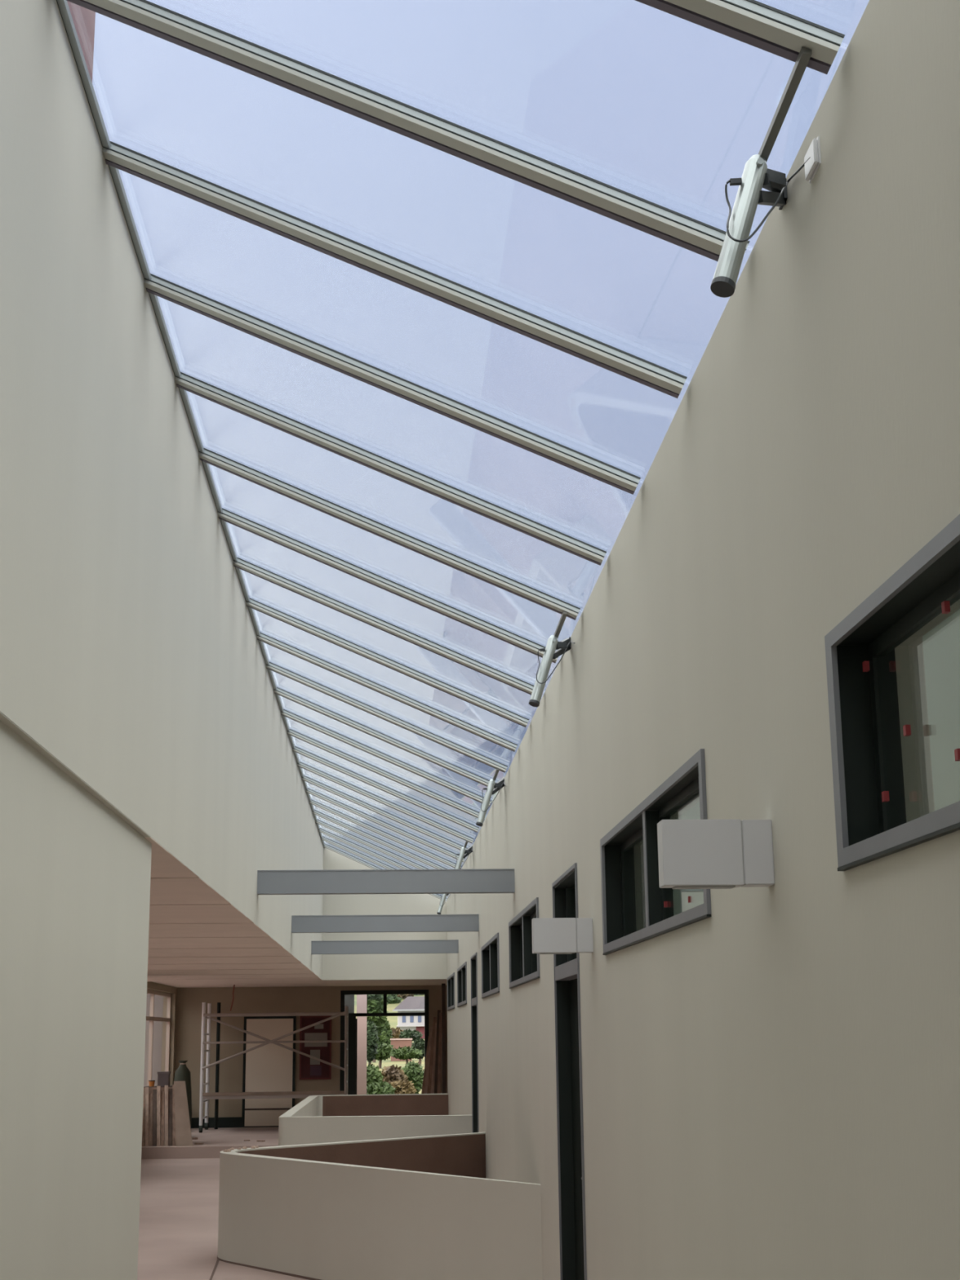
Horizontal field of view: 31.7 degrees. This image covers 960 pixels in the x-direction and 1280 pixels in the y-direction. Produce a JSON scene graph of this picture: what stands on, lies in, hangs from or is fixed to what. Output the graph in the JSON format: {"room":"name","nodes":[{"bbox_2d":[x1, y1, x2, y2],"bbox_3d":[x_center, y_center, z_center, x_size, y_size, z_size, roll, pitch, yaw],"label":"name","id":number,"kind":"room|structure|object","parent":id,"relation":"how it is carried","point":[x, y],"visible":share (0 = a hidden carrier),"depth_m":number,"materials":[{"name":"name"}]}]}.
{"room":"skylit corridor","nodes":[
{"label":"skylit corridor","id":0,"kind":"room"},
{"bbox_2d":[0,711,322,982],"bbox_3d":[-2.940,1.554,10.629,2.842,0.419,29.700,0,-13,-3],"label":"ceiling","id":1,"kind":"structure","parent":0,"point":[194,934],"depth_m":13.19,"materials":[{"name":"beige paint"}]},
{"bbox_2d":[66,0,95,82],"bbox_3d":[-2.358,-2.612,1.935,1.900,3.680,10.832,0,-13,-3],"label":"block","id":2,"kind":"object","parent":1,"relation":"on","point":[83,19],"visible":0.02,"depth_m":7.36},
{"bbox_2d":[0,0,323,1279],"bbox_3d":[-1.645,2.000,10.598,0.260,4.670,29.700,0,-13,-3],"label":"wall","id":3,"kind":"structure","parent":0,"point":[131,653],"depth_m":5.31,"materials":[{"name":"beige paint"}]},
{"bbox_2d":[56,0,844,901],"bbox_3d":[-0.667,0.583,12.925,2.270,1.045,26.330,0,-13,-3],"label":"roof","id":4,"kind":"structure","parent":3,"relation":"on","point":[353,821],"depth_m":6.30,"materials":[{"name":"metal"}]},
{"bbox_2d":[436,893,450,914],"bbox_3d":[-0.450,3.447,22.475,0.247,0.405,0.602,0,-13,-3],"label":"window actuator","id":5,"kind":"object","parent":4,"relation":"attached to","point":[443,898],"visible":0.57,"depth_m":22.49,"materials":[{"name":"grey metal"}]},
{"bbox_2d":[454,840,473,869],"bbox_3d":[-0.180,2.340,17.756,0.247,0.405,0.602,0,-13,-3],"label":"window actuator","id":6,"kind":"object","parent":4,"relation":"attached to","point":[464,853],"visible":0.77,"depth_m":17.84,"materials":[{"name":"grey metal"}]},
{"bbox_2d":[475,767,505,826],"bbox_3d":[0.090,1.233,13.037,0.247,0.405,0.602,0,-13,-3],"label":"window actuator","id":7,"kind":"object","parent":4,"relation":"attached to","point":[493,787],"visible":1,"depth_m":13.09,"materials":[{"name":"grey metal"}]},
{"bbox_2d":[528,610,574,706],"bbox_3d":[0.361,0.126,8.318,0.247,0.405,0.602,0,-13,-3],"label":"window actuator","id":8,"kind":"object","parent":4,"relation":"attached to","point":[562,646],"visible":1,"depth_m":8.36,"materials":[{"name":"grey metal"}]},
{"bbox_2d":[710,46,812,297],"bbox_3d":[0.625,-0.954,3.716,0.247,0.405,0.602,0,-13,-3],"label":"window actuator","id":9,"kind":"object","parent":4,"relation":"attached to","point":[756,175],"visible":1,"depth_m":3.74,"materials":[{"name":"grey metal"}]},
{"bbox_2d":[146,982,177,1085],"bbox_3d":[-4.666,4.584,17.613,0.200,3.100,23.549,0,-13,-3],"label":"wall","id":10,"kind":"structure","parent":0,"point":[150,985],"depth_m":28.69,"materials":[{"name":"paint"}]},
{"bbox_2d":[146,988,171,1085],"bbox_3d":[-5.119,6.055,25.524,0.060,1.550,6.554,0,-13,-3],"label":"window","id":11,"kind":"structure","parent":10,"relation":"in","point":[166,1020],"depth_m":28.01,"materials":[{"name":"beige"}]},
{"bbox_2d":[141,1127,278,1159],"bbox_3d":[-1.291,7.953,26.402,7.950,0.470,5.300,0,-13,-3],"label":"floor","id":12,"kind":"structure","parent":0,"point":[215,1141],"depth_m":24.36,"materials":[{"name":"concrete"}]},
{"bbox_2d":[142,1092,145,1146],"bbox_3d":[-4.819,6.851,24.165,0.057,0.734,0.357,3,-14,-15],"label":"plank","id":13,"kind":"object","parent":12,"relation":"on","point":[144,1100],"visible":0.57,"depth_m":24.11,"materials":[{"name":"brown wood"}]},
{"bbox_2d":[145,1087,148,1146],"bbox_3d":[-4.767,6.821,24.185,0.057,0.800,0.377,3,-14,-15],"label":"plank","id":14,"kind":"object","parent":12,"relation":"on","point":[146,1088],"visible":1,"depth_m":24.16,"materials":[{"name":"brown wood"}]},
{"bbox_2d":[148,1093,152,1146],"bbox_3d":[-4.712,6.867,24.188,0.057,0.712,0.396,3,-14,-14],"label":"plank","id":15,"kind":"object","parent":12,"relation":"on","point":[150,1131],"visible":1,"depth_m":24.14,"materials":[{"name":"brown wood"}]},
{"bbox_2d":[152,1088,156,1146],"bbox_3d":[-4.654,6.833,24.178,0.057,0.770,0.356,3,-14,-15],"label":"plank","id":16,"kind":"object","parent":12,"relation":"on","point":[154,1091],"visible":1,"depth_m":24.16,"materials":[{"name":"brown wood"}]},
{"bbox_2d":[156,1085,160,1146],"bbox_3d":[-4.602,6.813,24.196,0.057,0.818,0.376,3,-14,-15],"label":"plank","id":17,"kind":"object","parent":12,"relation":"on","point":[158,1087],"visible":1,"depth_m":24.18,"materials":[{"name":"brown wood"}]},
{"bbox_2d":[160,1091,164,1146],"bbox_3d":[-4.547,6.854,24.200,0.056,0.739,0.395,3,-14,-14],"label":"plank","id":18,"kind":"object","parent":12,"relation":"on","point":[162,1093],"visible":1,"depth_m":24.18,"materials":[{"name":"brown wood"}]},
{"bbox_2d":[143,1084,186,1129],"bbox_3d":[-4.631,6.952,24.759,0.544,0.803,0.580,0,-13,-3],"label":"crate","id":19,"kind":"object","parent":12,"relation":"on","point":[150,1088],"visible":0.18,"depth_m":24.55,"materials":[{"name":"brown wood"}]},
{"bbox_2d":[148,1080,155,1086],"bbox_3d":[-4.807,6.493,24.743,0.094,0.088,0.096,0,-13,-3],"label":"tub","id":20,"kind":"object","parent":19,"relation":"on","point":[151,1082],"visible":1,"depth_m":24.71,"materials":[{"name":"orange"}]},
{"bbox_2d":[157,1071,170,1086],"bbox_3d":[-4.643,6.447,24.815,0.172,0.208,0.216,0,-13,-3],"label":"box","id":21,"kind":"object","parent":19,"relation":"on","point":[163,1077],"visible":0.93,"depth_m":24.72,"materials":[{"name":"grey"}]},
{"bbox_2d":[164,1084,168,1146],"bbox_3d":[-4.490,6.806,24.194,0.057,0.826,0.356,3,-14,-15],"label":"plank","id":22,"kind":"object","parent":12,"relation":"on","point":[166,1086],"visible":1,"depth_m":24.17,"materials":[{"name":"brown wood"}]},
{"bbox_2d":[168,1088,172,1146],"bbox_3d":[-4.436,6.833,24.201,0.056,0.777,0.375,3,-14,-14],"label":"plank","id":23,"kind":"object","parent":12,"relation":"on","point":[170,1091],"visible":1,"depth_m":24.18,"materials":[{"name":"brown wood"}]},
{"bbox_2d":[172,1084,176,1146],"bbox_3d":[-4.383,6.808,24.220,0.056,0.834,0.395,3,-14,-14],"label":"plank","id":24,"kind":"object","parent":12,"relation":"on","point":[173,1093],"visible":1,"depth_m":24.16,"materials":[{"name":"brown wood"}]},
{"bbox_2d":[173,1060,191,1127],"bbox_3d":[-4.606,7.102,26.151,0.306,1.145,0.296,0,-13,-3],"label":"gas cylinder","id":25,"kind":"object","parent":12,"relation":"on","point":[182,1073],"visible":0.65,"depth_m":26.14,"materials":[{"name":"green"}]},
{"bbox_2d":[173,1080,192,1146],"bbox_3d":[-4.243,6.766,24.156,0.232,0.883,0.491,4,-14,-17],"label":"plywood board","id":26,"kind":"object","parent":12,"relation":"on","point":[183,1129],"visible":1,"depth_m":24.11,"materials":[{"name":"brown wood"}]},
{"bbox_2d":[199,1002,348,1132],"bbox_3d":[-3.385,7.050,28.017,2.380,2.069,1.100,0,-13,-3],"label":"scaffold tower","id":27,"kind":"object","parent":12,"relation":"on","point":[206,1095],"visible":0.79,"depth_m":27.64,"materials":[{"name":"white metal"}]},
{"bbox_2d":[421,1035,429,1093],"bbox_3d":[-0.942,7.508,28.798,0.069,1.479,0.490,-7,-14,24],"label":"plank","id":28,"kind":"object","parent":12,"relation":"on","point":[426,1058],"visible":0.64,"depth_m":28.86,"materials":[{"name":"brown wood"}]},
{"bbox_2d":[423,1026,432,1093],"bbox_3d":[-0.893,7.421,28.759,0.069,1.631,0.478,-6,-14,21],"label":"plank","id":29,"kind":"object","parent":12,"relation":"on","point":[431,1028],"visible":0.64,"depth_m":28.83,"materials":[{"name":"brown wood"}]},
{"bbox_2d":[426,1017,436,1093],"bbox_3d":[-0.839,7.328,28.722,0.069,1.794,0.473,-6,-14,20],"label":"plank","id":30,"kind":"object","parent":12,"relation":"on","point":[429,1081],"visible":0.64,"depth_m":28.80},
{"bbox_2d":[431,1022,436,1093],"bbox_3d":[-0.784,7.360,28.656,0.068,1.699,0.457,-4,-14,16],"label":"plank","id":31,"kind":"object","parent":12,"relation":"on","point":[435,1033],"visible":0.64,"depth_m":28.71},
{"bbox_2d":[434,1009,440,1093],"bbox_3d":[-0.733,7.245,28.624,0.065,1.908,0.441,-3,-13,11],"label":"plank","id":32,"kind":"object","parent":12,"relation":"on","point":[438,1011],"visible":0.64,"depth_m":28.69,"materials":[{"name":"brown wood"}]},
{"bbox_2d":[436,1013,441,1093],"bbox_3d":[-0.685,7.255,28.563,0.060,1.860,0.434,-3,-13,8],"label":"plank","id":33,"kind":"object","parent":12,"relation":"on","point":[440,1014],"visible":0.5,"depth_m":28.64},
{"bbox_2d":[441,983,445,1093],"bbox_3d":[-0.602,6.919,28.176,0.060,2.335,0.060,0,-13,-3],"label":"trim","id":34,"kind":"structure","parent":12,"relation":"on","point":[443,985],"depth_m":28.22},
{"bbox_2d":[137,1158,307,1279],"bbox_3d":[-1.860,4.127,9.676,4.900,0.312,28.900,0,-13,-3],"label":"floor","id":35,"kind":"structure","parent":0,"point":[179,1200],"depth_m":15.51,"materials":[{"name":"concrete"}]},
{"bbox_2d":[209,1258,219,1279],"bbox_3d":[-1.762,4.209,10.485,0.016,0.029,6.000,1,-13,-6],"label":"trim","id":36,"kind":"structure","parent":35,"relation":"on","point":[218,1260],"depth_m":12.58,"materials":[{"name":"brown"}]},
{"bbox_2d":[278,1093,471,1146],"bbox_3d":[-1.295,6.260,21.151,2.059,0.875,7.080,0,-13,-3],"label":"parapet","id":37,"kind":"object","parent":35,"relation":"on","point":[325,1118],"visible":0.53,"depth_m":17.93,"materials":[{"name":"beige paint"}]},
{"bbox_2d":[217,1132,542,1279],"bbox_3d":[-0.914,4.352,12.825,2.252,0.848,5.785,0,-13,-3],"label":"parapet","id":38,"kind":"object","parent":35,"relation":"on","point":[416,1207],"visible":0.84,"depth_m":11.78,"materials":[{"name":"beige paint"}]},
{"bbox_2d":[151,979,447,987],"bbox_3d":[-1.349,5.421,27.507,7.950,0.295,4.300,0,-13,-3],"label":"ceiling","id":39,"kind":"structure","parent":0,"point":[384,982],"depth_m":27.57,"materials":[{"name":"white paint"}]},
{"bbox_2d":[230,984,235,1010],"bbox_3d":[-4.073,5.888,27.807,0.073,0.423,0.022,0,-13,-3],"label":"hanging cord","id":40,"kind":"object","parent":39,"relation":"hanging from","point":[233,984],"visible":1,"depth_m":27.80,"materials":[{"name":"brown plastic"}]},
{"bbox_2d":[174,985,447,1117],"bbox_3d":[-1.447,7.254,29.181,7.950,3.100,0.200,0,-13,-3],"label":"wall","id":41,"kind":"structure","parent":0,"point":[308,998],"depth_m":29.08,"materials":[{"name":"paint"}]},
{"bbox_2d":[191,1116,278,1128],"bbox_3d":[-3.805,8.192,28.707,2.792,0.170,0.030,0,-13,-3],"label":"baseboard","id":42,"kind":"structure","parent":41,"relation":"attached to","point":[223,1122],"depth_m":28.66,"materials":[{"name":"black"}]},
{"bbox_2d":[241,1016,296,1127],"bbox_3d":[-3.608,7.377,28.904,0.890,1.841,0.039,0,-13,-3],"label":"door","id":43,"kind":"structure","parent":41,"relation":"in","point":[271,1067],"depth_m":28.90,"materials":[{"name":"beige wood"}]},
{"bbox_2d":[299,1015,331,1079],"bbox_3d":[-2.826,7.004,29.034,0.542,1.064,0.044,0,-13,-3],"label":"notice board","id":44,"kind":"object","parent":41,"relation":"attached to","point":[310,1068],"visible":0.86,"depth_m":29.02,"materials":[{"name":"red"}]},
{"bbox_2d":[339,989,428,1094],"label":"door","id":45,"kind":"structure","parent":41,"relation":"in","point":[353,1021],"depth_m":29.21,"materials":[{"name":"black metal"}]},
{"bbox_2d":[322,847,447,980],"bbox_3d":[-1.435,4.112,25.495,1.857,1.993,0.200,0,-13,-3],"label":"wall","id":46,"kind":"structure","parent":0,"point":[386,966],"depth_m":25.31,"materials":[{"name":"beige paint"}]},
{"bbox_2d":[672,802,703,915],"bbox_3d":[2.337,2.112,7.714,3.250,2.850,0.100,0,-13,-3],"label":"wall partition","id":47,"kind":"structure","parent":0,"point":[681,904],"depth_m":7.80,"materials":[{"name":"white paint"}]},
{"bbox_2d":[446,0,959,1279],"bbox_3d":[0.442,2.473,10.638,0.200,3.922,29.760,0,-13,-3],"label":"wall","id":48,"kind":"structure","parent":0,"point":[771,1080],"depth_m":4.10,"materials":[{"name":"beige paint"}]},
{"bbox_2d":[311,939,458,954],"bbox_3d":[-1.202,3.889,21.394,1.857,0.164,0.108,0,-13,-3],"label":"cross beam","id":49,"kind":"structure","parent":48,"relation":"attached to","point":[422,946],"depth_m":21.34,"materials":[{"name":"grey paint"}]},
{"bbox_2d":[291,914,479,933],"bbox_3d":[-0.940,2.824,16.824,1.857,0.165,0.108,0,-13,-3],"label":"cross beam","id":50,"kind":"structure","parent":48,"relation":"attached to","point":[411,922],"depth_m":16.78,"materials":[{"name":"grey metal"}]},
{"bbox_2d":[257,868,515,894],"bbox_3d":[-0.678,1.754,12.255,1.857,0.168,0.108,0,-13,-3],"label":"cross beam","id":51,"kind":"structure","parent":48,"relation":"attached to","point":[473,881],"depth_m":12.21,"materials":[{"name":"grey metal"}]},
{"bbox_2d":[447,972,454,1010],"bbox_3d":[-0.345,4.937,23.666,0.144,0.466,2.400,0,-13,-3],"label":"window","id":52,"kind":"structure","parent":48,"relation":"in","point":[451,980],"depth_m":23.67,"materials":[{"name":"black metal"}]},
{"bbox_2d":[457,961,466,1007],"bbox_3d":[-0.156,4.165,20.361,0.144,0.471,2.300,0,-13,-3],"label":"window","id":53,"kind":"structure","parent":48,"relation":"in","point":[462,970],"depth_m":20.38,"materials":[{"name":"black metal"}]},
{"bbox_2d":[470,952,479,1133],"bbox_3d":[0.023,4.510,17.420,0.160,2.487,1.120,0,-13,-3],"label":"door","id":54,"kind":"structure","parent":48,"relation":"in","point":[473,960],"depth_m":17.94,"materials":[{"name":"black"}]},
{"bbox_2d":[480,933,499,998],"bbox_3d":[0.150,2.917,15.023,0.144,0.479,2.400,0,-13,-3],"label":"window","id":55,"kind":"structure","parent":48,"relation":"in","point":[490,951],"depth_m":15.03,"materials":[{"name":"black metal"}]},
{"bbox_2d":[508,897,540,988],"bbox_3d":[0.353,2.089,11.484,0.144,0.484,2.400,0,-13,-3],"label":"window","id":56,"kind":"structure","parent":48,"relation":"in","point":[524,965],"depth_m":11.50,"materials":[{"name":"black metal"}]},
{"bbox_2d":[531,917,593,954],"bbox_3d":[0.375,1.349,7.696,0.272,0.159,0.075,0,-13,-3],"label":"wall light","id":57,"kind":"object","parent":48,"relation":"attached to","point":[560,935],"visible":1,"depth_m":7.66,"materials":[{"name":"white metal"}]},
{"bbox_2d":[551,862,586,1279],"bbox_3d":[0.529,2.457,8.589,0.160,2.522,1.160,0,-13,-3],"label":"door","id":58,"kind":"structure","parent":48,"relation":"in","point":[570,1125],"depth_m":9.04,"materials":[{"name":"black"}]},
{"bbox_2d":[600,748,711,955],"bbox_3d":[0.660,0.835,6.119,0.144,0.493,2.386,0,-13,-3],"label":"window","id":59,"kind":"structure","parent":48,"relation":"in","point":[620,931],"depth_m":6.13,"materials":[{"name":"black metal"}]},
{"bbox_2d":[657,819,774,888],"bbox_3d":[0.578,0.527,4.151,0.272,0.164,0.075,0,-13,-3],"label":"wall light","id":60,"kind":"object","parent":48,"relation":"attached to","point":[693,854],"visible":1,"depth_m":4.12,"materials":[{"name":"white metal"}]},
{"bbox_2d":[804,136,821,182],"bbox_3d":[0.734,-1.061,3.735,0.014,0.064,0.090,0,-13,-3],"label":"junction box","id":61,"kind":"object","parent":48,"relation":"attached to","point":[813,163],"visible":1,"depth_m":3.71,"materials":[{"name":"white plastic"}]},
{"bbox_2d":[824,514,959,871],"bbox_3d":[0.874,-0.038,2.384,0.144,0.498,2.400,0,-13,-3],"label":"window","id":62,"kind":"structure","parent":48,"relation":"in","point":[867,764],"depth_m":3.48,"materials":[{"name":"black metal"}]},
{"bbox_2d":[922,608,959,810],"bbox_3d":[2.537,1.291,4.215,3.250,2.850,0.100,0,-13,-3],"label":"wall partition","id":63,"kind":"structure","parent":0,"point":[941,644],"depth_m":4.35,"materials":[{"name":"white paint"}]},
{"label":"outside","id":64,"kind":"structure","parent":0,"visible":0},
{"bbox_2d":[354,994,424,1093],"bbox_3d":[-12.088,39.510,211.322,600.000,24.400,369.800,0,-13,-3],"label":"garden","id":65,"kind":"object","parent":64,"point":[393,1021],"visible":0.01,"depth_m":186.39,"materials":[{"name":"green plant"}]},
{"bbox_2d":[143,993,163,1086],"bbox_3d":[-9.436,11.387,46.682,0.300,4.200,93.000,0,-13,-3],"label":"wall","id":66,"kind":"structure","parent":65,"relation":"on","point":[158,1000],"depth_m":49.06,"materials":[{"name":"pink"}]},
{"bbox_2d":[344,995,354,1013],"bbox_3d":[-3.346,7.465,30.977,2.064,3.250,0.200,0,-13,-3],"label":"wall","id":67,"kind":"structure","parent":65,"relation":"on","point":[348,999],"depth_m":31.11,"materials":[{"name":"grey"}]},
{"bbox_2d":[356,994,366,1094],"bbox_3d":[-2.154,7.447,30.741,0.223,3.150,0.240,0,-13,-3],"label":"pillar","id":68,"kind":"structure","parent":65,"relation":"on","point":[361,999],"depth_m":30.65,"materials":[{"name":"pink"}]},
{"bbox_2d":[366,1019,378,1066],"bbox_3d":[-6.394,23.292,97.041,1.191,2.941,1.175,0,-13,-3],"label":"tree","id":69,"kind":"object","parent":65,"relation":"on","point":[372,1037],"visible":0.72,"depth_m":96.85,"materials":[{"name":"green plant"}]},
{"bbox_2d":[366,1062,383,1092],"bbox_3d":[-2.630,10.812,40.517,0.656,1.311,0.627,0,-13,-3],"label":"bush","id":70,"kind":"object","parent":65,"relation":"on","point":[374,1075],"visible":0.38,"depth_m":40.44,"materials":[{"name":"green plant"}]},
{"bbox_2d":[366,994,388,1062],"bbox_3d":[-7.199,26.067,114.877,2.022,5.159,1.934,0,-13,-3],"label":"tree","id":71,"kind":"object","parent":65,"relation":"on","point":[375,1002],"visible":0.55,"depth_m":114.54,"materials":[{"name":"green plant"}]},
{"bbox_2d":[366,1080,395,1094],"bbox_3d":[-2.096,9.776,35.667,0.658,0.937,0.692,0,-13,-3],"label":"bush","id":72,"kind":"object","parent":65,"relation":"on","point":[381,1087],"visible":0.64,"depth_m":35.54,"materials":[{"name":"green plant"}]},
{"bbox_2d":[373,1040,394,1068],"bbox_3d":[-6.100,25.187,102.715,1.979,1.667,2.021,0,-13,-3],"label":"tree","id":73,"kind":"object","parent":65,"relation":"on","point":[384,1051],"visible":0.58,"depth_m":102.30,"materials":[{"name":"green plant"}]},
{"bbox_2d":[376,1020,392,1044],"bbox_3d":[-7.249,29.285,124.393,1.741,3.132,1.710,0,-13,-3],"label":"tree","id":74,"kind":"object","parent":65,"relation":"on","point":[387,1033],"visible":0.33,"depth_m":124.03,"materials":[{"name":"green plant"}]},
{"bbox_2d":[382,994,401,1004],"bbox_3d":[-14.020,56.507,263.665,3.923,3.325,3.702,0,-13,-3],"label":"tree","id":75,"kind":"object","parent":65,"relation":"on","point":[391,998],"visible":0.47,"depth_m":262.76,"materials":[{"name":"green plant"}]},
{"bbox_2d":[381,1064,408,1084],"bbox_3d":[-2.212,11.318,42.461,0.828,1.272,0.850,0,-13,-3],"label":"bush","id":76,"kind":"object","parent":65,"relation":"on","point":[391,1073],"visible":0.41,"depth_m":42.41,"materials":[{"name":"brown plant"}]},
{"bbox_2d":[390,1026,407,1038],"bbox_3d":[-7.463,34.416,145.799,2.583,2.089,2.696,0,-13,-3],"label":"hedge","id":77,"kind":"object","parent":65,"relation":"on","point":[396,1032],"visible":0.37,"depth_m":145.04,"materials":[{"name":"green plant"}]},
{"bbox_2d":[390,1038,412,1061],"bbox_3d":[-5.478,28.546,117.493,1.539,1.622,2.150,0,-13,-3],"label":"shed","id":78,"kind":"object","parent":65,"relation":"on","point":[397,1042],"visible":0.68,"depth_m":116.60,"materials":[{"name":"brown"}]},
{"bbox_2d":[391,1079,417,1093],"bbox_3d":[-1.699,10.006,36.642,0.670,0.958,0.664,0,-13,-3],"label":"bush","id":79,"kind":"object","parent":65,"relation":"on","point":[402,1086],"visible":0.6,"depth_m":36.56,"materials":[{"name":"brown plant"}]},
{"bbox_2d":[396,994,413,999],"bbox_3d":[-12.290,56.917,269.881,4.153,3.349,3.970,0,-13,-3],"label":"tree","id":80,"kind":"object","parent":65,"relation":"on","point":[402,996],"visible":0.21,"depth_m":268.73,"materials":[{"name":"green plant"}]},
{"bbox_2d":[389,1045,422,1064],"bbox_3d":[-4.166,23.583,95.059,1.909,1.487,1.830,0,-13,-3],"label":"tree","id":81,"kind":"object","parent":65,"relation":"on","point":[403,1053],"visible":0.99,"depth_m":94.66,"materials":[{"name":"green plant"}]},
{"bbox_2d":[392,996,424,1039],"bbox_3d":[-7.286,46.562,207.577,6.906,5.430,7.400,0,-13,-3],"label":"house","id":82,"kind":"structure","parent":65,"relation":"on","point":[410,1004],"depth_m":204.79,"materials":[{"name":"grey"}]},
{"bbox_2d":[399,1028,422,1044],"bbox_3d":[-5.873,34.060,143.880,2.134,1.931,2.129,0,-13,-3],"label":"tree","id":83,"kind":"object","parent":65,"relation":"on","point":[414,1034],"visible":0.83,"depth_m":143.49,"materials":[{"name":"green plant"}]},
{"bbox_2d":[400,1060,424,1093],"bbox_3d":[-1.774,11.762,44.444,0.756,1.369,0.776,0,-13,-3],"label":"bush","id":84,"kind":"object","parent":65,"relation":"on","point":[415,1073],"visible":0.64,"depth_m":44.35,"materials":[{"name":"green plant"}]},
{"bbox_2d":[410,1037,424,1066],"bbox_3d":[-3.765,25.552,104.893,1.104,1.839,1.123,0,-13,-3],"label":"tree","id":85,"kind":"object","parent":65,"relation":"on","point":[419,1043],"visible":0.52,"depth_m":104.70,"materials":[{"name":"green plant"}]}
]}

